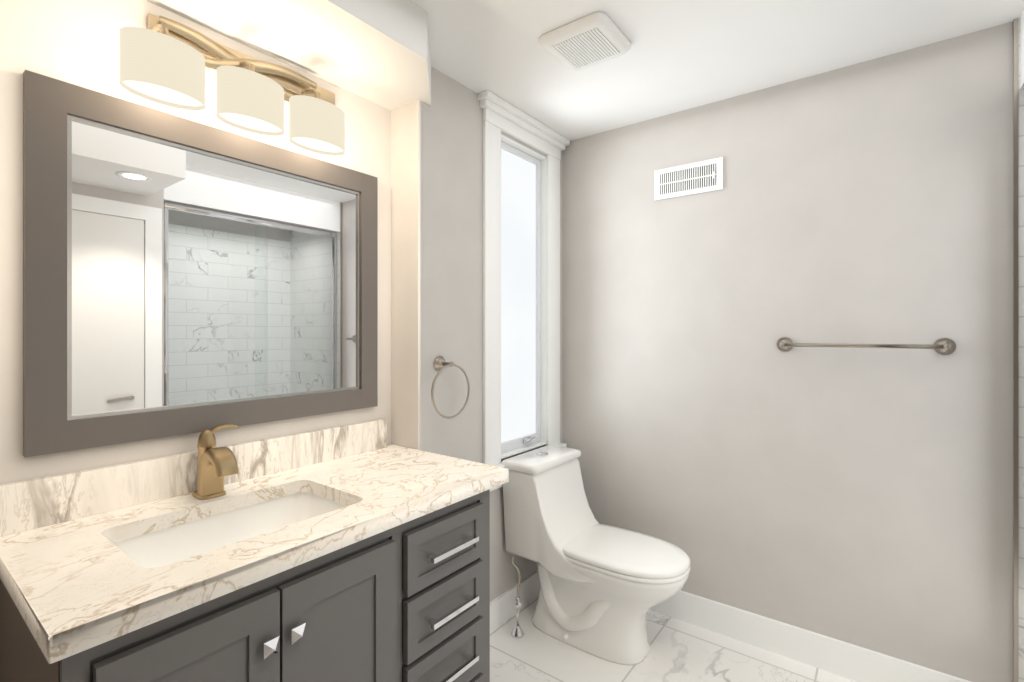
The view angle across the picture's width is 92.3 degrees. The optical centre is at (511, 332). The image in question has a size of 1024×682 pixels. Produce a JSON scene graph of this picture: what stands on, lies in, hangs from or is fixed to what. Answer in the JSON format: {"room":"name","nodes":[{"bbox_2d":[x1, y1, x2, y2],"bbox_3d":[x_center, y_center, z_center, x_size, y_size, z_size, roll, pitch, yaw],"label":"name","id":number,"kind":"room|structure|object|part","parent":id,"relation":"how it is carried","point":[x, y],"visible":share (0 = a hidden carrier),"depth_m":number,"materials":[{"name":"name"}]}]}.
{"room":"bathroom","nodes":[
{"label":"bathroom","id":0,"kind":"room"},
{"bbox_2d":[0,0,390,484],"bbox_3d":[-1.144,0.155,1.275,0.150,2.440,1.956,0,0,37],"label":"wall","id":1,"kind":"structure","parent":0,"point":[75,42],"depth_m":1.26,"materials":[{"name":"paint"}]},
{"bbox_2d":[0,419,386,539],"bbox_3d":[-0.838,0.402,1.532,0.020,0.112,1.096,0,0,37],"label":"backsplash","id":2,"kind":"structure","parent":1,"relation":"attached to","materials":[{"name":"beige stone"}]},
{"bbox_2d":[23,70,377,457],"bbox_3d":[-0.833,-0.159,1.534,0.027,0.893,0.988,0,0,37],"label":"mirror","id":3,"kind":"object","parent":1,"relation":"attached to","point":[181,276],"visible":1,"depth_m":1.39,"materials":[{"name":"grey mirror"}]},
{"bbox_3d":[-0.840,-0.159,1.539,0.011,0.727,0.822,0,0,37],"label":"glass","id":4,"kind":"part","parent":3,"relation":"part of","materials":[{"name":"white"}]},
{"bbox_2d":[119,13,344,155],"bbox_3d":[-0.786,-0.743,1.482,0.165,0.251,0.651,0,0,37],"label":"sconce","id":5,"kind":"object","parent":1,"relation":"attached to","point":[164,61],"visible":1,"depth_m":1.40,"materials":[{"name":"beige fabric"}]},
{"bbox_3d":[-0.937,-0.789,1.307,0.118,0.080,0.044,0,0,37],"label":"stem","id":6,"kind":"part","parent":5,"relation":"part of","materials":[{"name":"gold metal"}]},
{"bbox_3d":[-0.907,-0.683,1.284,0.120,0.133,0.188,0,0,37],"label":"lamp shade","id":7,"kind":"part","parent":5,"relation":"part of","materials":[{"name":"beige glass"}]},
{"bbox_2d":[121,75,203,106],"bbox_3d":[-0.907,-0.628,1.284,0.112,0.002,0.180,0,0,37],"label":"diffuser","id":8,"kind":"object","parent":5,"relation":"attached to","point":[161,89],"depth_m":1.27,"materials":[{"name":"white"}]},
{"bbox_3d":[-0.802,-0.817,1.541,0.014,0.103,0.513,0,0,37],"label":"arm","id":9,"kind":"part","parent":5,"relation":"part of"},
{"bbox_3d":[-0.803,-0.789,1.484,0.118,0.080,0.044,0,0,37],"label":"stem","id":10,"kind":"part","parent":5,"relation":"part of","materials":[{"name":"gold metal"}]},
{"bbox_3d":[-0.774,-0.683,1.461,0.120,0.133,0.188,0,0,37],"label":"lamp shade","id":11,"kind":"part","parent":5,"relation":"part of","materials":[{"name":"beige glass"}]},
{"bbox_2d":[218,108,282,132],"bbox_3d":[-0.774,-0.628,1.461,0.112,0.002,0.180,0,0,37],"label":"diffuser","id":12,"kind":"object","parent":5,"relation":"attached to","point":[254,120],"depth_m":1.45,"materials":[{"name":"white"}]},
{"bbox_3d":[-0.674,-0.789,1.655,0.118,0.080,0.044,0,0,37],"label":"stem","id":13,"kind":"part","parent":5,"relation":"part of","materials":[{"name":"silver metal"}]},
{"bbox_3d":[-0.644,-0.683,1.633,0.120,0.133,0.188,0,0,37],"label":"lamp shade","id":14,"kind":"part","parent":5,"relation":"part of","materials":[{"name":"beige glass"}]},
{"bbox_2d":[290,133,343,152],"bbox_3d":[-0.644,-0.628,1.633,0.112,0.002,0.180,0,0,37],"label":"diffuser","id":15,"kind":"object","parent":5,"relation":"attached to","point":[313,142],"depth_m":1.62,"materials":[{"name":"white"}]},
{"bbox_2d":[391,100,419,449],"bbox_3d":[-0.486,0.155,2.011,0.312,2.440,0.012,0,0,37],"label":"wall","id":16,"kind":"structure","parent":0,"point":[405,275],"depth_m":1.96,"materials":[{"name":"paint"}]},
{"bbox_2d":[420,66,561,601],"bbox_3d":[-0.133,0.155,2.479,0.312,2.440,1.160,0,0,37],"label":"wall","id":17,"kind":"structure","parent":0,"point":[451,222],"depth_m":2.08,"materials":[{"name":"paint"}]},
{"bbox_2d":[431,356,469,418],"bbox_3d":[-0.264,0.219,1.978,0.080,0.248,0.218,0,0,37],"label":"towel ring","id":18,"kind":"object","parent":17,"relation":"attached to","point":[440,363],"visible":1,"depth_m":1.98,"materials":[{"name":"silver metal"}]},
{"bbox_3d":[-0.257,0.126,1.972,0.062,0.022,0.022,0,0,37],"label":"post","id":19,"kind":"part","parent":18,"relation":"part of","materials":[{"name":"silver metal"}]},
{"bbox_2d":[490,570,539,633],"bbox_3d":[-0.042,1.308,2.329,0.015,0.134,1.054,0,0,37],"label":"baseboard","id":20,"kind":"structure","parent":17,"relation":"attached to","point":[502,608],"depth_m":2.37,"materials":[{"name":"white wood"}]},
{"bbox_2d":[477,90,569,490],"bbox_3d":[0.041,-0.170,2.488,0.165,1.789,0.710,0,0,37],"label":"window","id":21,"kind":"structure","parent":17,"relation":"in","point":[500,115],"depth_m":2.51,"materials":[{"name":"white"}]},
{"bbox_3d":[0.017,-0.170,2.506,0.104,1.580,0.470,0,0,37],"label":"window sash","id":22,"kind":"part","parent":21,"relation":"part of","materials":[{"name":"white glass"}]},
{"bbox_2d":[490,597,855,681],"bbox_3d":[0.349,1.405,0.882,3.006,0.060,3.128,0,0,37],"label":"floor","id":23,"kind":"structure","parent":0,"point":[681,651],"depth_m":2.06,"materials":[{"name":"tile"}]},
{"bbox_2d":[0,419,508,681],"bbox_3d":[-0.585,0.821,1.363,0.627,1.108,1.135,0,0,37],"label":"bathroom vanity","id":24,"kind":"object","parent":23,"relation":"on","point":[357,552],"visible":1,"depth_m":1.20,"materials":[{"name":"grey"}]},
{"bbox_2d":[192,423,238,499],"bbox_3d":[-0.809,0.363,1.384,0.169,0.192,0.114,0,0,37],"label":"faucet","id":25,"kind":"object","parent":24,"relation":"on","point":[213,464],"depth_m":1.36,"materials":[{"name":"gold metal"}]},
{"bbox_2d":[501,445,689,664],"bbox_3d":[0.380,0.981,2.210,0.803,0.788,0.454,0,0,37],"label":"toilet","id":26,"kind":"object","parent":23,"relation":"on","point":[604,590],"visible":1,"depth_m":2.16,"materials":[{"name":"white ceramic"}]},
{"bbox_3d":[0.487,0.954,2.144,0.553,0.047,0.390,0,0,37],"label":"seat","id":27,"kind":"part","parent":26,"relation":"part of","materials":[{"name":"white plastic"}]},
{"bbox_2d":[411,0,1023,140],"bbox_3d":[0.349,-1.095,0.882,3.006,0.060,3.128,0,0,37],"label":"ceiling","id":28,"kind":"structure","parent":0,"point":[680,55],"depth_m":1.82,"materials":[{"name":"paint"}]},
{"bbox_2d":[146,0,430,110],"bbox_3d":[-0.875,-0.985,1.178,0.396,0.158,1.925,0,0,37],"label":"ceiling soffit","id":29,"kind":"structure","parent":28,"relation":"attached to","point":[377,52],"depth_m":1.54,"materials":[{"name":"paint"}]},
{"bbox_2d":[539,12,630,70],"bbox_3d":[0.270,-1.048,1.801,0.264,0.032,0.264,0,0,37],"label":"exhaust fan","id":30,"kind":"object","parent":28,"relation":"attached to","point":[590,40],"visible":1,"depth_m":1.76,"materials":[{"name":"white plastic"}]},
{"bbox_2d":[562,22,1012,681],"bbox_3d":[1.386,0.155,1.996,2.694,2.440,0.100,0,0,37],"label":"wall","id":31,"kind":"structure","parent":0,"point":[860,496],"depth_m":2.02,"materials":[{"name":"paint"}]},
{"bbox_2d":[654,157,722,199],"bbox_3d":[0.834,-0.728,2.340,0.320,0.146,0.014,0,0,37],"label":"air vent","id":32,"kind":"object","parent":31,"relation":"in","point":[692,178],"visible":1,"depth_m":2.34,"materials":[{"name":"white metal"}]},
{"bbox_2d":[651,590,970,681],"bbox_3d":[0.993,1.308,2.220,1.798,0.134,0.015,0,0,37],"label":"baseboard","id":33,"kind":"structure","parent":31,"relation":"attached to","point":[841,658],"depth_m":2.06,"materials":[{"name":"white wood"}]},
{"bbox_2d":[777,337,955,354],"bbox_3d":[1.343,0.051,1.909,0.575,0.062,0.089,0,0,37],"label":"towel bar","id":34,"kind":"object","parent":31,"relation":"attached to","point":[944,346],"visible":1,"depth_m":1.84,"materials":[{"name":"silver metal"}]},
{"bbox_3d":[1.133,0.051,2.056,0.024,0.024,0.071,0,0,37],"label":"post","id":35,"kind":"part","parent":34,"relation":"part of","materials":[{"name":"silver metal"}]},
{"bbox_3d":[1.542,0.051,1.747,0.024,0.024,0.071,0,0,37],"label":"post","id":36,"kind":"part","parent":34,"relation":"part of","materials":[{"name":"silver metal"}]},
{"bbox_2d":[1018,18,1023,681],"bbox_3d":[2.034,0.155,1.436,0.785,2.439,0.012,0,0,37],"label":"tile","id":37,"kind":"structure","parent":31,"relation":"attached to","point":[1020,385],"depth_m":1.67,"materials":[{"name":"grey tile"}]},
{"bbox_2d":[1020,11,1023,88],"bbox_3d":[1.392,-0.945,1.147,0.100,0.240,1.248,0,0,37],"label":"wall","id":38,"kind":"structure","parent":0,"point":[1022,51],"depth_m":1.65,"materials":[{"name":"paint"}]},
{"bbox_2d":[1013,19,1017,681],"bbox_3d":[1.716,0.086,1.675,0.011,2.299,0.014,0,0,37],"label":"trim","id":39,"kind":"structure","parent":38,"relation":"attached to","point":[1015,350],"depth_m":1.67,"materials":[{"name":"paint"}]}
]}

